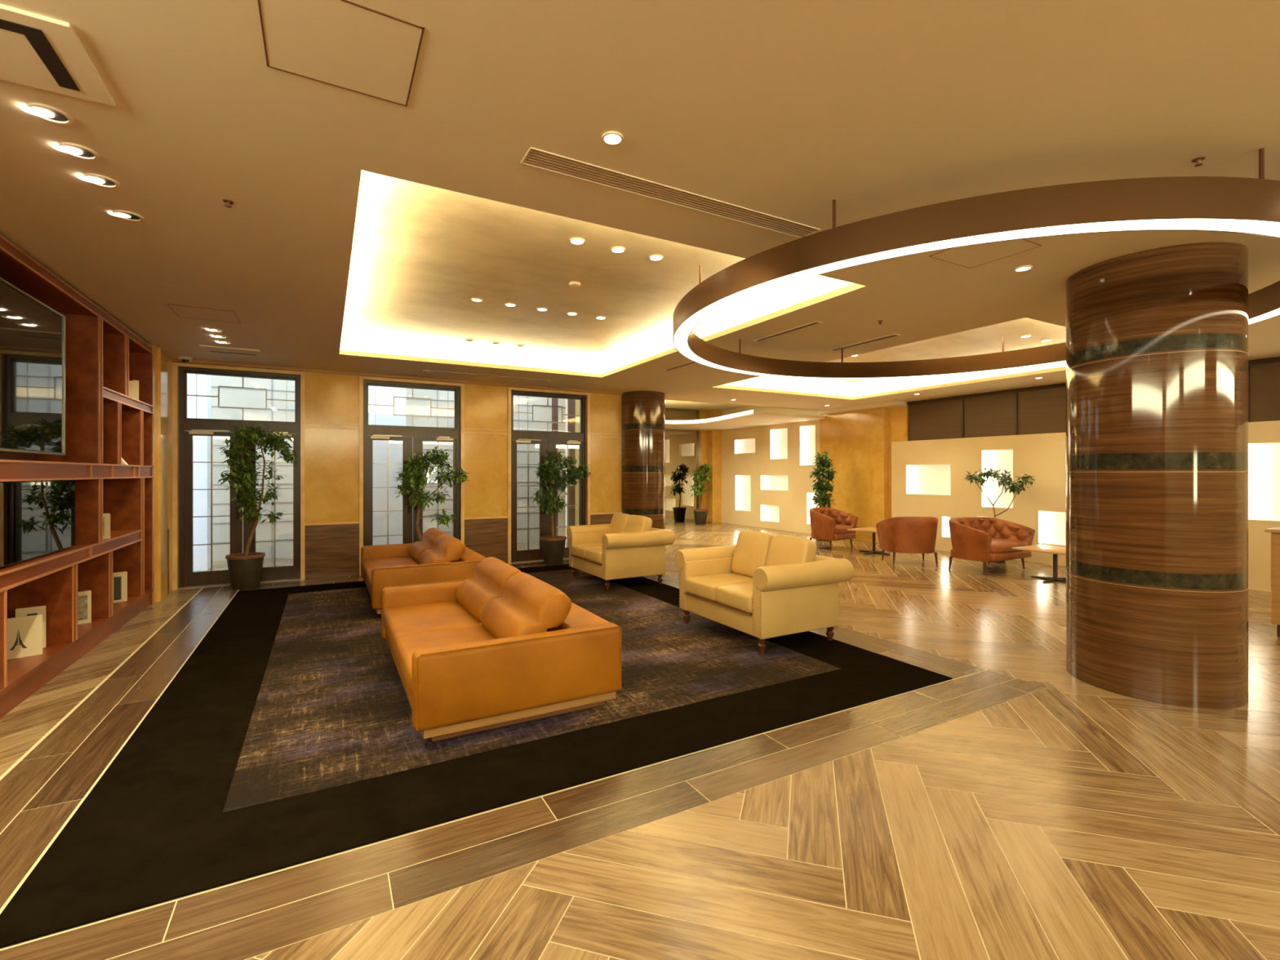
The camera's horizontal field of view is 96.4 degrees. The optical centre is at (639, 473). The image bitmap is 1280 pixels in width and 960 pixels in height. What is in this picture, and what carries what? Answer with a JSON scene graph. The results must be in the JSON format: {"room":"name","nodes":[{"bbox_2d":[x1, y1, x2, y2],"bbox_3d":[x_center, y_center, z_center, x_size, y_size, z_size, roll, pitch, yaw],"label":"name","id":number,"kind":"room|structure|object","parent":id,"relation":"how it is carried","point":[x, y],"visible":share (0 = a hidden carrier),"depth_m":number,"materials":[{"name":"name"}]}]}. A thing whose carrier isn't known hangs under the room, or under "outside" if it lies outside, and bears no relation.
{"room":"hotel lobby","nodes":[
{"label":"hotel lobby","id":0,"kind":"room"},
{"bbox_2d":[150,344,173,603],"bbox_3d":[-5.769,0.015,6.636,0.450,2.870,0.910,0,0,-29],"label":"wall","id":1,"kind":"structure","parent":0,"point":[162,362],"depth_m":6.60,"materials":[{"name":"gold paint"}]},
{"bbox_2d":[167,528,168,594],"bbox_3d":[-5.662,1.060,6.861,0.014,0.780,0.080,0,0,-29],"label":"trim","id":2,"kind":"structure","parent":1,"relation":"attached to","point":[167,529],"depth_m":6.84,"materials":[{"name":"brown wood"}]},
{"bbox_2d":[225,551,265,590],"bbox_3d":[-4.994,1.240,7.251,0.416,0.420,0.416,0,0,-29],"label":"pot","id":3,"kind":"object","parent":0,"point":[245,569],"depth_m":7.12,"materials":[{"name":"brown ceramic"}]},
{"bbox_2d":[172,361,622,590],"bbox_3d":[-3.267,0.015,8.686,6.850,2.870,0.330,0,0,-29],"label":"wall","id":4,"kind":"structure","parent":0,"point":[331,405],"depth_m":8.13,"materials":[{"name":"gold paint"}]},
{"bbox_2d":[178,367,300,587],"bbox_3d":[-5.247,0.058,7.565,1.320,2.785,0.146,0,0,-29],"label":"door","id":5,"kind":"structure","parent":4,"relation":"in","point":[188,428],"depth_m":7.46,"materials":[{"name":"black metal"}]},
{"bbox_2d":[177,557,568,589],"bbox_3d":[-3.415,1.446,8.622,5.549,0.009,0.360,0,0,-29],"label":"trim","id":6,"kind":"structure","parent":4,"relation":"attached to","point":[564,558],"depth_m":7.61,"materials":[{"name":"beige stone"}]},
{"bbox_2d":[172,358,622,395],"bbox_3d":[-3.054,-1.403,8.621,6.280,0.035,0.050,0,0,-29],"label":"trim","id":7,"kind":"structure","parent":4,"relation":"attached to","point":[175,360],"depth_m":8.23,"materials":[{"name":"brown wood"}]},
{"bbox_2d":[363,380,459,546],"bbox_3d":[-3.405,0.058,8.578,1.353,2.785,0.146,0,0,-29],"label":"door","id":8,"kind":"structure","parent":4,"relation":"in","point":[412,437],"depth_m":8.52,"materials":[{"name":"black metal"}]},
{"bbox_2d":[511,390,585,562],"bbox_3d":[-1.545,0.058,9.601,1.329,2.785,0.146,0,0,-29],"label":"door","id":9,"kind":"structure","parent":4,"relation":"in","point":[548,440],"depth_m":9.54,"materials":[{"name":"black metal"}]},
{"bbox_2d":[540,535,566,564],"bbox_3d":[-1.392,1.240,9.210,0.416,0.420,0.416,0,0,-29],"label":"pot","id":10,"kind":"object","parent":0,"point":[553,546],"depth_m":9.07,"materials":[{"name":"brown ceramic"}]},
{"bbox_2d":[565,399,579,539],"bbox_3d":[-1.520,-0.220,12.461,0.150,3.340,4.600,0,0,-29],"label":"wall","id":11,"kind":"structure","parent":0,"point":[577,402],"depth_m":11.94,"materials":[{"name":"paint"}]},
{"bbox_2d":[0,0,1279,430],"bbox_3d":[1.049,-1.570,6.598,12.400,0.640,17.350,0,0,-29],"label":"ceiling","id":12,"kind":"structure","parent":0,"point":[360,233],"depth_m":2.68,"materials":[{"name":"paint"}]},
{"bbox_2d":[20,102,73,124],"bbox_3d":[-2.327,-1.414,2.258,0.130,0.015,0.130,0,0,16],"label":"recessed light","id":13,"kind":"object","parent":12,"relation":"in","point":[45,112],"visible":1,"depth_m":2.25,"materials":[{"name":"beige ceramic"}]},
{"bbox_2d":[0,4,115,106],"bbox_3d":[-2.321,-1.414,1.776,0.945,0.016,0.450,0,0,-29],"label":"air conditioner","id":14,"kind":"object","parent":12,"relation":"attached to","point":[37,51],"visible":1,"depth_m":1.94,"materials":[{"name":"paint"}]},
{"bbox_2d":[52,142,98,160],"bbox_3d":[-2.471,-1.414,2.521,0.130,0.015,0.130,0,0,16],"label":"recessed light","id":15,"kind":"object","parent":12,"relation":"in","point":[78,151],"visible":1,"depth_m":2.51,"materials":[{"name":"beige ceramic"}]},
{"bbox_2d":[77,173,119,188],"bbox_3d":[-2.611,-1.414,2.775,0.130,0.015,0.130,0,0,16],"label":"recessed light","id":16,"kind":"object","parent":12,"relation":"in","point":[100,180],"visible":1,"depth_m":2.76,"materials":[{"name":"beige ceramic"}]},
{"bbox_2d":[107,209,143,222],"bbox_3d":[-2.818,-1.414,3.152,0.130,0.015,0.130,0,0,16],"label":"recessed light","id":17,"kind":"object","parent":12,"relation":"in","point":[125,215],"visible":1,"depth_m":3.14,"materials":[{"name":"beige ceramic"}]},
{"bbox_2d":[167,303,240,323],"bbox_3d":[-3.873,-1.419,5.111,0.460,0.005,0.450,0,0,-29],"label":"access panel","id":18,"kind":"object","parent":12,"relation":"attached to","point":[182,311],"visible":1,"depth_m":5.10,"materials":[{"name":"brown paint"}]},
{"bbox_2d":[199,344,262,356],"bbox_3d":[-4.719,-1.414,6.626,0.560,0.016,0.360,0,0,-29],"label":"air conditioner","id":19,"kind":"object","parent":12,"relation":"attached to","point":[206,348],"visible":1,"depth_m":6.58,"materials":[{"name":"paint"}]},
{"bbox_2d":[257,0,424,106],"bbox_3d":[-0.993,-1.419,1.910,0.455,0.005,0.445,0,0,-29],"label":"access panel","id":20,"kind":"object","parent":12,"relation":"attached to","point":[345,44],"visible":1,"depth_m":1.89,"materials":[{"name":"brown paint"}]},
{"bbox_2d":[422,369,549,381],"bbox_3d":[-2.202,-1.418,8.359,1.824,0.008,0.094,0,0,-29],"label":"ceiling vent","id":21,"kind":"object","parent":12,"relation":"in","point":[424,370],"visible":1,"depth_m":8.33,"materials":[{"name":"brown"}]},
{"bbox_2d":[569,237,585,244],"bbox_3d":[-0.440,-1.627,4.015,0.110,0.009,0.110,0,0,-29],"label":"recessed light","id":22,"kind":"object","parent":12,"relation":"in","point":[575,241],"visible":1,"depth_m":4.01,"materials":[{"name":"white plastic"}]},
{"bbox_2d":[601,131,622,145],"bbox_3d":[-0.116,-1.417,2.422,0.090,0.009,0.090,0,0,-29],"label":"recessed light","id":23,"kind":"object","parent":12,"relation":"in","point":[611,138],"visible":1,"depth_m":2.42,"materials":[{"name":"white plastic"}]},
{"bbox_2d":[520,146,820,238],"bbox_3d":[0.252,-1.448,2.975,1.742,0.064,0.142,0,0,-29],"label":"ceiling vent","id":24,"kind":"object","parent":12,"relation":"in","point":[535,157],"visible":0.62,"depth_m":2.89,"materials":[{"name":"brown metal"}]},
{"bbox_2d":[752,320,822,342],"bbox_3d":[1.465,-1.418,5.760,0.084,0.008,0.904,0,0,-29],"label":"ceiling vent","id":25,"kind":"object","parent":12,"relation":"in","point":[815,322],"visible":1,"depth_m":5.71,"materials":[{"name":"brown"}]},
{"bbox_2d":[829,333,901,351],"bbox_3d":[2.429,-1.418,6.238,0.094,0.008,0.874,0,0,-29],"label":"ceiling vent","id":26,"kind":"object","parent":12,"relation":"in","point":[893,335],"visible":1,"depth_m":6.20,"materials":[{"name":"brown"}]},
{"bbox_2d":[672,147,1279,379],"bbox_3d":[2.351,-1.248,4.501,4.180,0.345,4.180,0,0,-29],"label":"lamp","id":27,"kind":"object","parent":12,"relation":"hanging from","point":[1240,205],"visible":0.84,"depth_m":2.70,"materials":[{"name":"brown metal"}]},
{"bbox_2d":[674,218,1279,379],"bbox_3d":[2.351,-1.078,4.501,4.162,0.004,4.162,0,0,-29],"label":"diffuser","id":28,"kind":"object","parent":27,"relation":"attached to","point":[1262,227],"depth_m":2.83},
{"bbox_2d":[928,239,1041,268],"bbox_3d":[2.197,-1.419,3.657,0.455,0.005,0.450,0,0,-29],"label":"access panel","id":29,"kind":"object","parent":12,"relation":"attached to","point":[973,255],"visible":0.69,"depth_m":3.68,"materials":[{"name":"brown paint"}]},
{"bbox_2d":[0,522,1279,959],"bbox_3d":[1.049,1.480,6.598,12.400,0.060,17.350,0,0,-29],"label":"floor","id":30,"kind":"structure","parent":0,"point":[1014,806],"depth_m":2.34,"materials":[{"name":"brown wood"}]},
{"bbox_2d":[0,234,154,718],"bbox_3d":[-4.125,0.030,3.631,0.413,2.840,5.940,0,0,-29],"label":"bookcase","id":31,"kind":"object","parent":30,"relation":"on","point":[104,425],"visible":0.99,"depth_m":4.77,"materials":[{"name":"red wood"}]},
{"bbox_2d":[7,613,42,659],"bbox_3d":[-4.281,1.133,3.944,0.032,0.275,0.230,0,0,44],"label":"book","id":32,"kind":"object","parent":31,"relation":"on","point":[24,633],"visible":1,"depth_m":3.96,"materials":[{"name":"beige paper"}]},
{"bbox_2d":[9,629,26,650],"bbox_3d":[-4.270,1.140,3.933,0.001,0.140,0.085,0,0,44],"label":"print","id":33,"kind":"object","parent":32,"relation":"attached to","point":[20,640],"depth_m":3.93},
{"bbox_2d":[15,605,45,648],"bbox_3d":[-4.396,1.120,4.132,0.150,0.300,0.031,0,0,-43],"label":"book","id":34,"kind":"object","parent":31,"relation":"on","point":[20,612],"visible":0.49,"depth_m":4.14,"materials":[{"name":"beige paper"}]},
{"bbox_2d":[0,277,65,455],"bbox_3d":[-3.934,-0.660,3.251,0.320,1.050,2.290,0,0,-29],"label":"television","id":35,"kind":"object","parent":31,"relation":"attached to","point":[33,333],"visible":1,"depth_m":3.83,"materials":[{"name":"black glass"}]},
{"bbox_2d":[0,480,75,567],"bbox_3d":[-3.838,0.315,3.070,0.334,0.510,3.080,0,0,-29],"label":"mirror","id":36,"kind":"object","parent":31,"relation":"on","point":[37,517],"visible":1,"depth_m":3.88,"materials":[{"name":"black"}]},
{"bbox_2d":[77,590,91,624],"bbox_3d":[-4.710,1.135,4.827,0.031,0.270,0.120,0,0,41],"label":"picture frame","id":37,"kind":"object","parent":31,"relation":"on","point":[84,597],"visible":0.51,"depth_m":4.83,"materials":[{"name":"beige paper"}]},
{"bbox_2d":[77,595,87,620],"bbox_3d":[-4.704,1.135,4.811,0.001,0.205,0.086,0,0,41],"label":"print","id":38,"kind":"object","parent":37,"relation":"attached to","point":[82,600],"depth_m":4.82},
{"bbox_2d":[102,513,110,538],"bbox_3d":[-4.836,0.475,5.077,0.101,0.220,0.200,0,0,44],"label":"book","id":39,"kind":"object","parent":31,"relation":"on","point":[106,517],"visible":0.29,"depth_m":5.10,"materials":[{"name":"beige paper"}]},
{"bbox_2d":[112,571,127,602],"bbox_3d":[-5.154,1.125,5.633,0.031,0.290,0.160,0,0,41],"label":"book","id":40,"kind":"object","parent":31,"relation":"on","point":[119,580],"visible":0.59,"depth_m":5.64,"materials":[{"name":"beige paper"}]},
{"bbox_2d":[113,576,121,599],"bbox_3d":[-5.137,1.134,5.629,0.001,0.226,0.054,0,0,41],"label":"print","id":41,"kind":"object","parent":40,"relation":"attached to","point":[117,580],"depth_m":5.63},
{"bbox_2d":[128,380,137,399],"bbox_3d":[-5.180,-0.840,5.847,0.030,0.200,0.060,0,0,44],"label":"book","id":42,"kind":"object","parent":31,"relation":"on","point":[132,384],"visible":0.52,"depth_m":5.84,"materials":[{"name":"beige paper"}]},
{"bbox_2d":[216,423,297,590],"bbox_3d":[-4.867,0.411,7.299,0.891,2.078,0.454,0,0,-29],"label":"potted ficus","id":43,"kind":"object","parent":30,"relation":"on","point":[245,569],"visible":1,"depth_m":7.23,"materials":[{"name":"green plant"}]},
{"bbox_2d":[394,445,469,541],"bbox_3d":[-3.013,0.524,8.345,1.082,1.852,0.502,0,0,-29],"label":"potted ficus","id":44,"kind":"object","parent":30,"relation":"on","point":[411,482],"visible":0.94,"depth_m":8.25,"materials":[{"name":"green plant"}]},
{"bbox_2d":[0,564,952,948],"bbox_3d":[-1.356,1.444,5.514,4.800,0.010,6.030,0,0,-29],"label":"area rug","id":45,"kind":"object","parent":30,"relation":"on","point":[287,736],"visible":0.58,"depth_m":3.08,"materials":[{"name":"black carpet"}]},
{"bbox_2d":[360,527,486,613],"bbox_3d":[-2.566,1.075,6.738,1.200,0.728,2.000,0,0,-29],"label":"leather sofa","id":46,"kind":"object","parent":45,"relation":"on","point":[440,557],"visible":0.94,"depth_m":6.11,"materials":[{"name":"brown leather"}]},
{"bbox_2d":[365,568,372,591],"bbox_3d":[-2.482,1.145,6.287,0.908,0.140,0.866,0,0,-29],"label":"seat cushion","id":47,"kind":"object","parent":46,"relation":"on","point":[368,571],"depth_m":6.14,"materials":[{"name":"orange leather"}]},
{"bbox_2d":[361,555,419,577],"bbox_3d":[-2.902,1.145,7.049,0.908,0.140,0.866,0,0,-29],"label":"seat cushion","id":48,"kind":"object","parent":46,"relation":"on","point":[367,562],"depth_m":6.98,"materials":[{"name":"orange leather"}]},
{"bbox_2d":[408,527,445,563],"bbox_3d":[-2.650,0.914,7.191,0.400,0.406,0.835,0,0,-29],"label":"cushion","id":49,"kind":"object","parent":46,"relation":"on","point":[415,549],"depth_m":7.04,"materials":[{"name":"orange leather"}]},
{"bbox_2d":[418,533,466,564],"bbox_3d":[-2.230,0.914,6.429,0.400,0.406,0.835,0,0,-29],"label":"cushion","id":50,"kind":"object","parent":46,"relation":"on","point":[446,548],"depth_m":6.15,"materials":[{"name":"orange leather"}]},
{"bbox_2d":[381,556,621,742],"bbox_3d":[-1.110,1.075,4.092,1.200,0.728,2.000,0,0,-29],"label":"leather sofa","id":51,"kind":"object","parent":45,"relation":"on","point":[503,646],"visible":1,"depth_m":3.39,"materials":[{"name":"brown leather"}]},
{"bbox_2d":[382,600,483,650],"bbox_3d":[-1.446,1.145,4.403,0.908,0.140,0.866,0,0,-29],"label":"seat cushion","id":52,"kind":"object","parent":51,"relation":"on","point":[417,616],"depth_m":4.26,"materials":[{"name":"orange leather"}]},
{"bbox_2d":[394,625,497,696],"bbox_3d":[-1.026,1.145,3.641,0.908,0.140,0.866,0,0,-29],"label":"seat cushion","id":53,"kind":"object","parent":51,"relation":"on","point":[405,644],"depth_m":3.70,"materials":[{"name":"orange leather"}]},
{"bbox_2d":[455,556,521,622],"bbox_3d":[-1.194,0.914,4.545,0.400,0.406,0.835,0,0,-29],"label":"cushion","id":54,"kind":"object","parent":51,"relation":"on","point":[473,594],"depth_m":4.39,"materials":[{"name":"orange leather"}]},
{"bbox_2d":[480,572,571,638],"bbox_3d":[-0.774,0.914,3.783,0.400,0.406,0.835,0,0,-29],"label":"cushion","id":55,"kind":"object","parent":51,"relation":"on","point":[528,605],"depth_m":3.58,"materials":[{"name":"orange leather"}]},
{"bbox_2d":[566,512,675,590],"bbox_3d":[-0.293,1.001,7.737,0.990,0.878,1.390,0,0,-29],"label":"loveseat","id":56,"kind":"object","parent":45,"relation":"on","point":[628,546],"visible":1,"depth_m":7.30,"materials":[{"name":"leather"}]},
{"bbox_2d":[571,542,601,559],"bbox_3d":[-0.512,1.060,7.891,0.750,0.150,0.474,0,0,-29],"label":"seat cushion","id":57,"kind":"object","parent":56,"relation":"on","point":[578,549],"depth_m":7.76,"materials":[{"name":"beige leather"}]},
{"bbox_2d":[585,547,601,564],"bbox_3d":[-0.281,1.060,7.470,0.750,0.150,0.474,0,0,-29],"label":"seat cushion","id":58,"kind":"object","parent":56,"relation":"on","point":[593,555],"depth_m":7.30,"materials":[{"name":"beige leather"}]},
{"bbox_2d":[608,512,630,533],"bbox_3d":[-0.271,0.784,8.023,0.251,0.445,0.470,0,0,-29],"label":"cushion","id":59,"kind":"object","parent":56,"relation":"on","point":[619,520],"depth_m":7.94,"materials":[{"name":"beige leather"}]},
{"bbox_2d":[624,515,652,532],"bbox_3d":[-0.040,0.784,7.603,0.251,0.445,0.470,0,0,-29],"label":"cushion","id":60,"kind":"object","parent":56,"relation":"on","point":[633,523],"depth_m":7.49,"materials":[{"name":"beige leather"}]},
{"bbox_2d":[674,529,853,654],"bbox_3d":[1.081,1.001,5.240,0.990,0.878,1.390,0,0,-29],"label":"loveseat","id":61,"kind":"object","parent":45,"relation":"on","point":[762,586],"visible":1,"depth_m":4.87,"materials":[{"name":"leather"}]},
{"bbox_2d":[685,572,752,601],"bbox_3d":[0.862,1.060,5.394,0.750,0.150,0.474,0,0,-29],"label":"seat cushion","id":62,"kind":"object","parent":61,"relation":"on","point":[702,586],"depth_m":5.27,"materials":[{"name":"beige leather"}]},
{"bbox_2d":[715,582,752,613],"bbox_3d":[1.093,1.060,4.973,0.750,0.150,0.474,0,0,-29],"label":"seat cushion","id":63,"kind":"object","parent":61,"relation":"on","point":[737,597],"depth_m":4.82,"materials":[{"name":"beige leather"}]},
{"bbox_2d":[731,529,773,577],"bbox_3d":[1.103,0.784,5.526,0.251,0.445,0.470,0,0,-29],"label":"cushion","id":64,"kind":"object","parent":61,"relation":"on","point":[750,553],"depth_m":5.45,"materials":[{"name":"beige leather"}]},
{"bbox_2d":[764,534,817,566],"bbox_3d":[1.334,0.784,5.106,0.251,0.445,0.470,0,0,-29],"label":"cushion","id":65,"kind":"object","parent":61,"relation":"on","point":[780,549],"depth_m":5.04,"materials":[{"name":"beige leather"}]},
{"bbox_2d":[531,449,590,564],"bbox_3d":[-1.258,0.534,9.267,1.015,1.832,0.470,0,0,-25],"label":"potted ficus","id":66,"kind":"object","parent":30,"relation":"on","point":[553,546],"visible":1,"depth_m":9.15,"materials":[{"name":"green plant"}]},
{"bbox_2d":[621,391,665,529],"bbox_3d":[0.052,0.015,10.278,0.802,2.870,0.802,0,0,-29],"label":"pillar","id":67,"kind":"structure","parent":30,"relation":"on","point":[642,412],"depth_m":9.93,"materials":[{"name":"brown wood"}]},
{"bbox_2d":[690,462,712,524],"bbox_3d":[1.740,0.564,16.176,0.657,1.772,0.621,0,0,18],"label":"potted plant","id":68,"kind":"object","parent":30,"relation":"on","point":[700,515],"visible":1,"depth_m":16.08,"materials":[{"name":"green plant"}]},
{"bbox_2d":[808,450,836,541],"bbox_3d":[3.964,0.476,12.376,0.592,1.948,0.629,0,0,37],"label":"potted plant","id":69,"kind":"object","parent":30,"relation":"on","point":[822,461],"visible":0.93,"depth_m":12.32,"materials":[{"name":"green plant"}]},
{"bbox_2d":[808,506,857,550],"bbox_3d":[3.710,1.066,11.101,0.833,0.771,0.681,0,0,-36],"label":"armchair","id":70,"kind":"object","parent":30,"relation":"on","point":[830,524],"visible":0.98,"depth_m":10.92,"materials":[{"name":"orange leather"}]},
{"bbox_2d":[835,524,853,533],"bbox_3d":[3.732,1.085,11.070,0.592,0.172,0.607,0,0,-36],"label":"seat cushion","id":71,"kind":"object","parent":70,"relation":"on","point":[839,528],"depth_m":10.83,"materials":[{"name":"orange leather"}]},
{"bbox_2d":[819,401,908,542],"bbox_3d":[4.790,0.015,12.371,0.220,2.870,2.180,0,0,-29],"label":"wall pier","id":72,"kind":"object","parent":30,"relation":"on","point":[859,442],"visible":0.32,"depth_m":12.18,"materials":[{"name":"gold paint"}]},
{"bbox_2d":[847,527,889,555],"bbox_3d":[4.241,1.237,10.380,0.660,0.434,0.660,0,0,-35],"label":"coffee table","id":73,"kind":"object","parent":30,"relation":"on","point":[873,530],"visible":0.73,"depth_m":10.36,"materials":[{"name":"brown wood"}]},
{"bbox_2d":[875,516,937,564],"bbox_3d":[4.353,1.066,9.279,0.833,0.771,0.681,0,0,3],"label":"armchair","id":74,"kind":"object","parent":30,"relation":"on","point":[902,535],"visible":1,"depth_m":8.99,"materials":[{"name":"orange leather"}]},
{"bbox_2d":[948,515,1035,575],"bbox_3d":[5.234,1.066,8.619,1.309,0.772,0.739,0,0,-30],"label":"armchair","id":75,"kind":"object","parent":30,"relation":"on","point":[985,540],"visible":0.99,"depth_m":8.40,"materials":[{"name":"orange leather"}]},
{"bbox_2d":[990,537,1027,553],"bbox_3d":[5.253,1.085,8.586,1.005,0.172,0.662,0,0,-30],"label":"seat cushion","id":76,"kind":"object","parent":75,"relation":"on","point":[997,545],"depth_m":8.32,"materials":[{"name":"orange leather"}]},
{"bbox_2d":[962,466,1035,563],"bbox_3d":[5.856,0.674,9.351,0.454,1.553,1.121,0,0,-29],"label":"potted tree","id":77,"kind":"object","parent":30,"relation":"on","point":[1013,487],"visible":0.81,"depth_m":9.29,"materials":[{"name":"green plant"}]},
{"bbox_2d":[1011,544,1066,582],"bbox_3d":[5.595,1.237,7.713,0.740,0.434,0.740,0,0,-29],"label":"coffee table","id":78,"kind":"object","parent":30,"relation":"on","point":[1055,550],"visible":0.65,"depth_m":7.70,"materials":[{"name":"brown wood"}]},
{"bbox_2d":[1065,241,1248,709],"bbox_3d":[3.549,0.015,3.984,0.942,2.870,0.942,0,0,-29],"label":"pillar","id":79,"kind":"structure","parent":30,"relation":"on","point":[1157,371],"depth_m":3.59,"materials":[{"name":"brown wood"}]},
{"bbox_2d":[1264,526,1279,635],"bbox_3d":[6.143,0.975,4.932,0.740,0.950,0.880,0,0,-29],"label":"base cabinet","id":80,"kind":"object","parent":30,"relation":"on","point":[1275,535],"visible":1,"depth_m":5.10,"materials":[{"name":"brown wood"}]},
{"bbox_2d":[665,408,698,524],"bbox_3d":[-0.415,-0.220,15.659,4.870,3.340,0.040,0,0,-29],"label":"wall","id":81,"kind":"structure","parent":0,"point":[682,446],"depth_m":16.50,"materials":[{"name":"beige mirror"}]},
{"bbox_2d":[698,408,721,523],"bbox_3d":[2.069,-0.220,16.798,0.580,3.340,0.440,0,0,-29],"label":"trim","id":82,"kind":"structure","parent":81,"relation":"attached to","point":[709,441],"depth_m":16.68,"materials":[{"name":"paint"}]},
{"bbox_2d":[721,405,1279,591],"bbox_3d":[6.398,-0.220,9.541,0.210,3.340,17.350,0,0,-29],"label":"wall","id":83,"kind":"structure","parent":0,"point":[1042,456],"depth_m":10.65,"materials":[{"name":"beige paint"}]},
{"bbox_2d":[734,475,751,511],"bbox_3d":[2.894,0.550,15.894,0.104,1.000,0.680,0,0,-29],"label":"light panel","id":84,"kind":"object","parent":83,"relation":"attached to","point":[742,482],"visible":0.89,"depth_m":16.00,"materials":[{"name":"beige glass"}]},
{"bbox_2d":[734,437,755,453],"bbox_3d":[2.933,-0.745,15.824,0.104,0.410,0.900,0,0,-29],"label":"light panel","id":85,"kind":"object","parent":83,"relation":"attached to","point":[744,446],"visible":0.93,"depth_m":15.94,"materials":[{"name":"beige"}]},
{"bbox_2d":[760,504,779,523],"bbox_3d":[3.422,1.050,14.935,0.104,0.440,0.730,0,0,-29],"label":"light panel","id":86,"kind":"object","parent":83,"relation":"attached to","point":[767,513],"visible":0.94,"depth_m":15.03,"materials":[{"name":"beige glass"}]},
{"bbox_2d":[760,475,788,491],"bbox_3d":[3.499,0.250,14.794,0.104,0.400,1.050,0,0,-29],"label":"light panel","id":87,"kind":"object","parent":83,"relation":"attached to","point":[767,482],"visible":0.92,"depth_m":14.87,"materials":[{"name":"beige glass"}]},
{"bbox_2d":[769,427,787,459],"bbox_3d":[3.586,-0.745,14.637,0.104,0.790,0.650,0,0,-29],"label":"light panel","id":88,"kind":"object","parent":83,"relation":"attached to","point":[778,437],"visible":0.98,"depth_m":14.73,"materials":[{"name":"beige"}]},
{"bbox_2d":[800,424,815,466],"bbox_3d":[4.066,-0.665,13.765,0.104,0.970,0.520,0,0,-29],"label":"light panel","id":89,"kind":"object","parent":83,"relation":"attached to","point":[807,433],"visible":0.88,"depth_m":13.86,"materials":[{"name":"beige"}]},
{"bbox_2d":[806,492,818,524],"bbox_3d":[4.150,0.845,13.612,0.104,0.770,0.410,0,0,-29],"label":"light panel","id":90,"kind":"object","parent":83,"relation":"attached to","point":[810,504],"visible":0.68,"depth_m":13.76,"materials":[{"name":"beige glass"}]},
{"bbox_2d":[817,400,907,414],"bbox_3d":[4.721,-1.380,12.236,0.470,0.080,2.010,0,0,-29],"label":"trim","id":91,"kind":"structure","parent":83,"relation":"attached to","point":[893,403],"depth_m":11.90,"materials":[{"name":"paint"}]},
{"bbox_2d":[906,463,951,496],"bbox_3d":[5.545,0.125,10.972,0.104,0.590,0.940,0,0,-29],"label":"light panel","id":92,"kind":"object","parent":83,"relation":"attached to","point":[921,479],"visible":0.99,"depth_m":11.02,"materials":[{"name":"beige glass"}]},
{"bbox_2d":[941,515,951,537],"bbox_3d":[5.724,1.000,10.648,0.104,0.400,0.180,0,0,-29],"label":"light panel","id":93,"kind":"object","parent":83,"relation":"attached to","point":[945,531],"visible":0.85,"depth_m":10.69,"materials":[{"name":"beige"}]},
{"bbox_2d":[981,448,1013,508],"bbox_3d":[6.167,0.095,9.842,0.104,1.010,0.540,0,0,-29],"label":"light panel","id":94,"kind":"object","parent":83,"relation":"attached to","point":[996,460],"visible":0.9,"depth_m":9.91,"materials":[{"name":"beige"}]},
{"bbox_2d":[1037,510,1066,546],"bbox_3d":[6.678,0.870,8.914,0.104,0.540,0.840,0,0,-29],"label":"light panel","id":95,"kind":"object","parent":83,"relation":"attached to","point":[1051,525],"visible":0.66,"depth_m":9.15,"materials":[{"name":"beige"}]},
{"bbox_2d":[907,356,1279,440],"bbox_3d":[7.987,-1.028,6.700,0.085,0.785,10.840,0,0,-29],"label":"window","id":96,"kind":"structure","parent":83,"relation":"in","point":[1042,409],"depth_m":9.68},
{"bbox_2d":[1248,441,1279,521],"bbox_3d":[7.838,0.105,6.806,0.104,0.970,0.870,0,0,-29],"label":"light panel","id":97,"kind":"object","parent":83,"relation":"attached to","point":[1264,458],"visible":0.85,"depth_m":7.09,"materials":[{"name":"beige"}]},
{"label":"outside","id":98,"kind":"structure","parent":0,"visible":0},
{"bbox_3d":[-7.799,1.510,9.611,13.600,0.080,5.640,0,0,-29],"label":"ground","id":99,"kind":"structure","parent":98,"visible":0},
{"bbox_2d":[186,373,211,571],"bbox_3d":[-6.724,-0.540,8.591,0.420,4.020,0.336,0,0,-29],"label":"pier","id":100,"kind":"structure","parent":99,"relation":"on","point":[202,444],"depth_m":8.50,"materials":[{"name":"white"}]},
{"bbox_2d":[368,386,405,545],"bbox_3d":[-4.384,-0.540,9.938,0.550,4.020,0.440,0,0,-29],"label":"pier","id":101,"kind":"structure","parent":99,"relation":"on","point":[378,415],"depth_m":9.75,"materials":[{"name":"white"}]},
{"bbox_2d":[211,375,565,561],"bbox_3d":[-7.562,-0.600,9.128,13.550,4.300,0.115,0,0,-29],"label":"facade","id":102,"kind":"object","parent":99,"relation":"on","point":[276,411],"visible":0.13,"depth_m":9.89,"materials":[{"name":"grey"}]},
{"bbox_2d":[551,398,558,535],"bbox_3d":[-1.668,-0.540,11.226,0.100,4.020,0.080,0,0,-29],"label":"post","id":103,"kind":"object","parent":99,"relation":"on","point":[554,401],"visible":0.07,"depth_m":11.20,"materials":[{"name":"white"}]},
{"bbox_2d":[567,399,575,546],"bbox_3d":[-1.366,-0.540,11.402,0.120,4.020,0.096,0,0,-29],"label":"post","id":104,"kind":"object","parent":99,"relation":"on","point":[571,402],"visible":0.29,"depth_m":11.36,"materials":[{"name":"brown"}]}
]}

